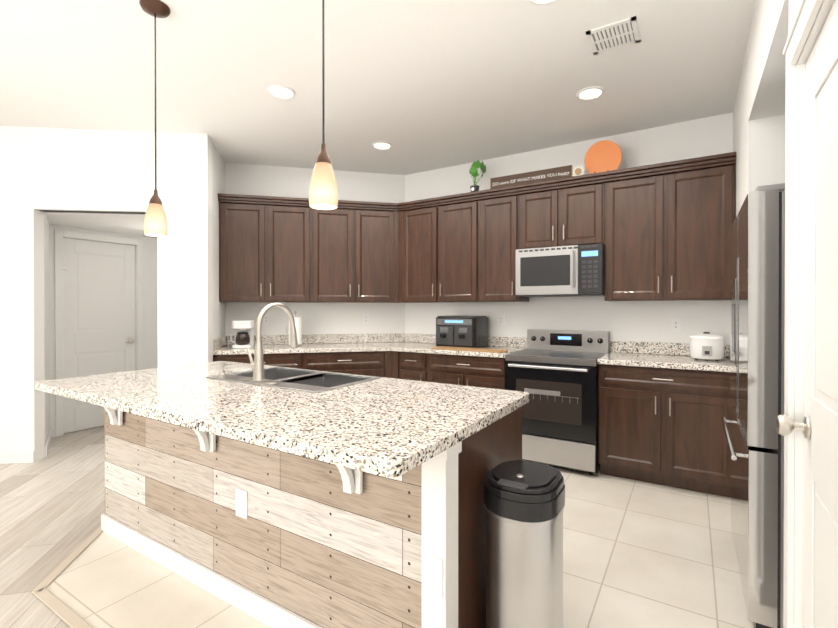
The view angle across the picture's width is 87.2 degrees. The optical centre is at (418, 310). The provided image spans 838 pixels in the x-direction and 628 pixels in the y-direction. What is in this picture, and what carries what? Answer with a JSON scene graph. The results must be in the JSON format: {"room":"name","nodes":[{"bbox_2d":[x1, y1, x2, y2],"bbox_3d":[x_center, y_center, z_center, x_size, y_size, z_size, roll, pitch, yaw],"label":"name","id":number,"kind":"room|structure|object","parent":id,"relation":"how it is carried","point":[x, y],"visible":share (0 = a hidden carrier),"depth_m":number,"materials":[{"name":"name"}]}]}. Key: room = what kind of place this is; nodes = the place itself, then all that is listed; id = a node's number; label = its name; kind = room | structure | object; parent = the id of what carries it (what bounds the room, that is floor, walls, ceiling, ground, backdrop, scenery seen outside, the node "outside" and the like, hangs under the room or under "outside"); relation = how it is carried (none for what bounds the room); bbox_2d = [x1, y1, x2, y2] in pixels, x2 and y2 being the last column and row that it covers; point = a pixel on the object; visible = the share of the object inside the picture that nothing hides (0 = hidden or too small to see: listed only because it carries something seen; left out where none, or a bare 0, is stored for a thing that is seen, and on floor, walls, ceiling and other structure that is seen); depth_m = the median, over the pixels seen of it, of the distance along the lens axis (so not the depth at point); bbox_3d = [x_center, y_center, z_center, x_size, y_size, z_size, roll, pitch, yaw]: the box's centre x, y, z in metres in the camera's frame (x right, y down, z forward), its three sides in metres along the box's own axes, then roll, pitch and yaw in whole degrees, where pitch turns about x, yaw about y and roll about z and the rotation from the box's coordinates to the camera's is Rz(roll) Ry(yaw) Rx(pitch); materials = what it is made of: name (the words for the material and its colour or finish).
{"room":"kitchen","nodes":[
{"label":"kitchen","id":0,"kind":"room"},
{"bbox_2d":[0,425,104,627],"bbox_3d":[-3.038,1.347,2.430,10.800,0.100,8.200,0,0,32],"label":"floor","id":1,"kind":"structure","parent":0,"point":[52,506],"depth_m":2.78,"materials":[{"name":"brown wood"}]},
{"bbox_2d":[0,0,755,174],"bbox_3d":[-3.038,-1.593,2.416,10.800,0.100,8.200,0,0,32],"label":"ceiling","id":2,"kind":"structure","parent":0,"point":[423,85],"depth_m":2.86,"materials":[{"name":"white paint"}]},
{"bbox_2d":[139,0,170,236],"bbox_3d":[-1.339,-0.962,2.236,0.136,1.159,0.136,0,0,32],"label":"pendant light","id":3,"kind":"object","parent":2,"relation":"hanging from","point":[155,222],"visible":1,"depth_m":2.21,"materials":[{"name":"white glass"}]},
{"bbox_2d":[268,85,295,98],"bbox_3d":[-0.971,-1.540,3.111,0.190,0.012,0.190,0,0,32],"label":"recessed light","id":4,"kind":"object","parent":2,"relation":"in","point":[282,91],"visible":1,"depth_m":3.10,"materials":[{"name":"white paint"}]},
{"bbox_2d":[309,0,337,209],"bbox_3d":[-0.350,-0.959,1.610,0.136,1.159,0.136,0,0,32],"label":"pendant light","id":5,"kind":"object","parent":2,"relation":"hanging from","point":[323,192],"visible":1,"depth_m":1.59,"materials":[{"name":"white glass"}]},
{"bbox_2d":[372,142,391,149],"bbox_3d":[-0.346,-1.545,4.136,0.190,0.012,0.190,0,0,32],"label":"recessed light","id":6,"kind":"object","parent":2,"relation":"in","point":[382,145],"visible":1,"depth_m":4.13,"materials":[{"name":"white paint"}]},
{"bbox_2d":[529,0,556,4],"bbox_3d":[0.613,-1.535,2.116,0.190,0.012,0.190,0,0,32],"label":"recessed light","id":7,"kind":"object","parent":2,"relation":"in","point":[540,2],"visible":1,"depth_m":2.19,"materials":[{"name":"white paint"}]},
{"bbox_2d":[576,86,604,99],"bbox_3d":[1.218,-1.540,3.129,0.190,0.012,0.190,0,0,32],"label":"recessed light","id":8,"kind":"object","parent":2,"relation":"in","point":[590,93],"visible":1,"depth_m":3.12,"materials":[{"name":"white paint"}]},
{"bbox_2d":[586,16,640,54],"bbox_3d":[1.095,-1.538,2.476,0.250,0.010,0.250,0,0,32],"label":"ceiling vent","id":9,"kind":"object","parent":2,"relation":"in","point":[615,35],"visible":1,"depth_m":2.46,"materials":[{"name":"white metal"}]},
{"bbox_2d":[46,460,753,627],"bbox_3d":[0.013,1.292,2.953,5.269,0.004,3.434,0,0,32],"label":"floor","id":10,"kind":"structure","parent":0,"point":[638,554],"depth_m":2.15,"materials":[{"name":"beige tile"}]},
{"bbox_2d":[31,526,102,627],"bbox_3d":[-0.626,1.293,1.583,3.262,0.008,0.485,0,0,32],"label":"transition strip","id":11,"kind":"object","parent":10,"relation":"on","point":[59,608],"visible":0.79,"depth_m":1.99,"materials":[{"name":"beige wood"}]},
{"bbox_2d":[213,352,388,377],"bbox_3d":[-1.102,0.847,4.610,1.614,0.879,1.785,0,0,32],"label":"base cabinet","id":12,"kind":"object","parent":10,"relation":"on","point":[376,364],"depth_m":4.32,"materials":[{"name":"brown wood"}]},
{"bbox_2d":[101,402,527,627],"bbox_3d":[-0.743,0.858,2.209,2.298,0.879,0.995,0,0,32],"label":"kitchen island","id":13,"kind":"object","parent":10,"relation":"on","point":[274,496],"depth_m":1.73,"materials":[{"name":"wood"}]},
{"bbox_2d":[35,362,528,481],"bbox_3d":[-0.761,0.398,2.178,2.330,0.039,1.100,0,0,32],"label":"island countertop","id":14,"kind":"structure","parent":13,"relation":"on","point":[378,427],"depth_m":1.74,"materials":[{"name":"beige stone"}]},
{"bbox_2d":[219,302,297,383],"bbox_3d":[-0.863,0.163,2.458,0.460,0.414,0.297,0,0,32],"label":"faucet","id":15,"kind":"object","parent":14,"relation":"on","point":[257,365],"depth_m":2.33,"materials":[{"name":"silver metal"}]},
{"bbox_2d":[206,367,380,392],"bbox_3d":[-0.700,0.475,2.447,0.850,0.209,0.500,0,0,32],"label":"sink","id":16,"kind":"object","parent":14,"relation":"in","point":[291,379],"depth_m":2.48,"materials":[{"name":"silver metal"}]},
{"bbox_2d":[405,352,432,381],"bbox_3d":[0.131,0.847,4.532,0.380,0.879,0.619,0,0,32],"label":"base cabinet","id":17,"kind":"object","parent":10,"relation":"on","point":[418,365],"depth_m":4.25,"materials":[{"name":"brown wood"}]},
{"bbox_2d":[433,356,506,389],"bbox_3d":[0.546,0.848,4.274,0.866,0.879,0.619,0,0,32],"label":"base cabinet","id":18,"kind":"object","parent":10,"relation":"on","point":[476,371],"depth_m":3.96,"materials":[{"name":"brown wood"}]},
{"bbox_2d":[213,336,526,363],"bbox_3d":[-0.597,0.387,4.278,2.819,0.039,1.814,0,0,32],"label":"countertop","id":19,"kind":"structure","parent":18,"relation":"on","point":[319,348],"depth_m":4.26,"materials":[{"name":"beige stone"}]},
{"bbox_2d":[230,320,253,347],"bbox_3d":[-1.736,0.234,4.346,0.255,0.265,0.255,0,0,32],"label":"coffee maker","id":20,"kind":"object","parent":19,"relation":"on","point":[244,334],"visible":1,"depth_m":4.27,"materials":[{"name":"white plastic"}]},
{"bbox_2d":[286,311,302,345],"bbox_3d":[-1.284,0.186,4.567,0.149,0.358,0.149,0,0,32],"label":"paper towel holder","id":21,"kind":"object","parent":19,"relation":"on","point":[298,323],"visible":0.58,"depth_m":4.53,"materials":[{"name":"white paper"}]},
{"bbox_2d":[436,316,487,347],"bbox_3d":[0.418,0.211,4.397,0.440,0.310,0.425,0,0,32],"label":"air fryer","id":22,"kind":"object","parent":19,"relation":"on","point":[463,331],"visible":0.9,"depth_m":4.26,"materials":[{"name":"black plastic"}]},
{"bbox_2d":[431,346,507,352],"bbox_3d":[0.467,0.361,4.069,0.730,0.014,0.190,0,0,32],"label":"cutting board","id":23,"kind":"object","parent":19,"relation":"on","point":[471,349],"visible":1,"depth_m":4.00,"materials":[{"name":"brown wood"}]},
{"bbox_2d":[484,460,564,627],"bbox_3d":[0.385,0.943,1.605,0.260,0.716,0.316,0,0,32],"label":"trash can","id":24,"kind":"object","parent":10,"relation":"on","point":[524,503],"visible":1,"depth_m":1.48,"materials":[{"name":"silver metal"}]},
{"bbox_2d":[505,329,608,474],"bbox_3d":[1.192,0.738,3.793,0.728,1.105,0.715,0,0,32],"label":"range","id":25,"kind":"object","parent":10,"relation":"on","point":[553,374],"visible":0.85,"depth_m":3.54,"materials":[{"name":"silver metal"}]},
{"bbox_2d":[598,364,731,497],"bbox_3d":[1.915,0.853,3.424,0.880,0.879,0.619,0,0,32],"label":"base cabinet","id":26,"kind":"object","parent":10,"relation":"on","point":[661,426],"depth_m":3.17,"materials":[{"name":"brown wood"}]},
{"bbox_2d":[597,352,729,371],"bbox_3d":[1.909,0.392,3.412,0.881,0.039,0.643,0,0,32],"label":"countertop","id":27,"kind":"structure","parent":26,"relation":"on","point":[626,359],"depth_m":3.26,"materials":[{"name":"beige stone"}]},
{"bbox_2d":[689,332,724,360],"bbox_3d":[2.164,0.266,3.311,0.224,0.211,0.233,0,0,32],"label":"rice cooker","id":28,"kind":"object","parent":27,"relation":"on","point":[705,345],"visible":1,"depth_m":3.23,"materials":[{"name":"white plastic"}]},
{"bbox_2d":[721,183,784,627],"bbox_3d":[1.879,0.406,1.911,0.903,1.787,0.910,0,0,32],"label":"refrigerator","id":29,"kind":"object","parent":10,"relation":"on","point":[755,441],"visible":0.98,"depth_m":1.72,"materials":[{"name":"grey metal"}]},
{"bbox_2d":[0,0,823,528],"bbox_3d":[-3.002,-0.123,2.446,10.063,2.840,7.916,0,0,32],"label":"wall","id":30,"kind":"structure","parent":0,"point":[102,182],"depth_m":3.83,"materials":[{"name":"white paint"}]},
{"bbox_2d":[0,451,33,463],"bbox_3d":[-5.795,1.244,3.454,4.017,0.095,3.141,0,0,32],"label":"baseboard","id":31,"kind":"structure","parent":30,"relation":"attached to","point":[15,457],"depth_m":3.71,"materials":[{"name":"white paint"}]},
{"bbox_2d":[45,428,51,456],"bbox_3d":[-3.496,1.241,4.155,0.697,0.095,0.276,0,0,32],"label":"baseboard","id":32,"kind":"structure","parent":30,"relation":"attached to","point":[49,438],"depth_m":4.03,"materials":[{"name":"white paint"}]},
{"bbox_2d":[54,229,143,436],"bbox_3d":[-3.527,0.228,4.865,0.136,2.115,0.850,0,0,32],"label":"door frame","id":33,"kind":"structure","parent":30,"relation":"attached to","point":[60,235],"depth_m":4.54,"materials":[{"name":"white paint"}]},
{"bbox_2d":[63,238,134,432],"bbox_3d":[-3.491,0.262,4.841,0.111,2.031,0.705,0,0,32],"label":"hall door","id":34,"kind":"structure","parent":30,"relation":"in","point":[99,305],"depth_m":4.81,"materials":[{"name":"white paint"}]},
{"bbox_2d":[219,200,240,295],"bbox_3d":[-1.748,-0.598,4.371,0.300,0.906,0.300,0,0,32],"label":"upper cabinet","id":35,"kind":"object","parent":30,"relation":"attached to","point":[229,242],"depth_m":4.34,"materials":[{"name":"brown wood"}]},
{"bbox_2d":[263,314,269,324],"bbox_3d":[-1.640,0.096,4.725,0.070,0.116,0.010,0,0,-13],"label":"electrical outlet","id":36,"kind":"object","parent":30,"relation":"attached to","point":[266,319],"visible":0.96,"depth_m":4.72,"materials":[{"name":"white plastic"}]},
{"bbox_2d":[220,194,400,302],"bbox_3d":[-1.078,-0.584,4.708,1.544,1.000,1.580,0,0,32],"label":"upper cabinet","id":37,"kind":"object","parent":30,"relation":"attached to","point":[292,251],"depth_m":4.53,"materials":[{"name":"brown wood"}]},
{"bbox_2d":[363,314,368,323],"bbox_3d":[-0.598,0.095,4.969,0.070,0.116,0.010,0,0,-13],"label":"electrical outlet","id":38,"kind":"object","parent":30,"relation":"attached to","point":[365,318],"visible":1,"depth_m":4.97,"materials":[{"name":"white plastic"}]},
{"bbox_2d":[401,196,484,302],"bbox_3d":[0.224,-0.584,4.619,1.129,1.000,0.360,0,0,32],"label":"upper cabinet","id":39,"kind":"object","parent":30,"relation":"attached to","point":[443,241],"depth_m":4.43,"materials":[{"name":"brown wood"}]},
{"bbox_2d":[498,314,504,325],"bbox_3d":[0.831,0.097,4.455,0.070,0.116,0.010,0,0,32],"label":"electrical outlet","id":40,"kind":"object","parent":30,"relation":"attached to","point":[501,319],"visible":1,"depth_m":4.45,"materials":[{"name":"white plastic"}]},
{"bbox_2d":[485,188,528,301],"bbox_3d":[0.796,-0.582,4.283,0.465,1.000,0.329,0,0,32],"label":"upper cabinet","id":41,"kind":"object","parent":30,"relation":"attached to","point":[502,209],"depth_m":4.11,"materials":[{"name":"brown wood"}]},
{"bbox_2d":[469,160,485,191],"bbox_3d":[0.565,-1.298,4.310,0.204,0.330,0.173,0,0,32],"label":"potted plant","id":42,"kind":"object","parent":41,"relation":"on","point":[473,171],"visible":0.96,"depth_m":4.28,"materials":[{"name":"green plant"}]},
{"bbox_2d":[521,176,604,248],"bbox_3d":[1.304,-0.816,3.966,0.732,0.530,0.329,0,0,32],"label":"upper cabinet","id":43,"kind":"object","parent":30,"relation":"attached to","point":[554,215],"depth_m":3.80,"materials":[{"name":"brown wood"}]},
{"bbox_2d":[490,165,585,188],"bbox_3d":[1.053,-1.193,3.974,0.866,0.127,0.026,0,0,32],"label":"sign","id":44,"kind":"object","parent":43,"relation":"on","point":[538,176],"visible":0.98,"depth_m":3.96,"materials":[{"name":"brown wood"}]},
{"bbox_2d":[516,243,604,296],"bbox_3d":[1.270,-0.335,3.912,0.726,0.420,0.457,0,0,32],"label":"over-the-range microwave","id":45,"kind":"object","parent":43,"relation":"attached to","point":[570,271],"visible":1,"depth_m":3.74,"materials":[{"name":"silver metal"}]},
{"bbox_2d":[405,333,728,355],"bbox_3d":[1.144,0.318,4.253,3.067,0.100,0.020,0,0,32],"label":"backsplash","id":46,"kind":"structure","parent":30,"relation":"attached to","point":[498,342],"depth_m":3.86,"materials":[{"name":"beige stone"}]},
{"bbox_2d":[604,160,735,300],"bbox_3d":[1.990,-0.579,3.541,0.883,1.000,0.329,0,0,32],"label":"upper cabinet","id":47,"kind":"object","parent":30,"relation":"attached to","point":[661,231],"depth_m":3.38,"materials":[{"name":"brown wood"}]},
{"bbox_2d":[584,140,621,173],"bbox_3d":[1.550,-1.274,3.710,0.296,0.294,0.132,0,0,32],"label":"decorative plate","id":48,"kind":"object","parent":47,"relation":"on","point":[603,156],"visible":0.88,"depth_m":3.71,"materials":[{"name":"orange ceramic"}]},
{"bbox_2d":[671,318,680,331],"bbox_3d":[2.131,0.121,3.648,0.070,0.116,0.010,0,0,32],"label":"electrical outlet","id":49,"kind":"object","parent":30,"relation":"attached to","point":[675,324],"visible":1,"depth_m":3.65,"materials":[{"name":"white plastic"}]},
{"bbox_2d":[775,0,837,627],"bbox_3d":[0.938,0.278,1.005,0.111,2.036,0.792,0,0,32],"label":"door","id":50,"kind":"structure","parent":30,"relation":"in","point":[818,426],"depth_m":1.16,"materials":[{"name":"white paint"}]},
{"bbox_2d":[783,0,834,627],"bbox_3d":[0.980,0.236,0.979,0.142,2.135,0.950,0,0,32],"label":"door frame","id":51,"kind":"structure","parent":30,"relation":"attached to","point":[805,17],"depth_m":1.34,"materials":[{"name":"white paint"}]}
]}

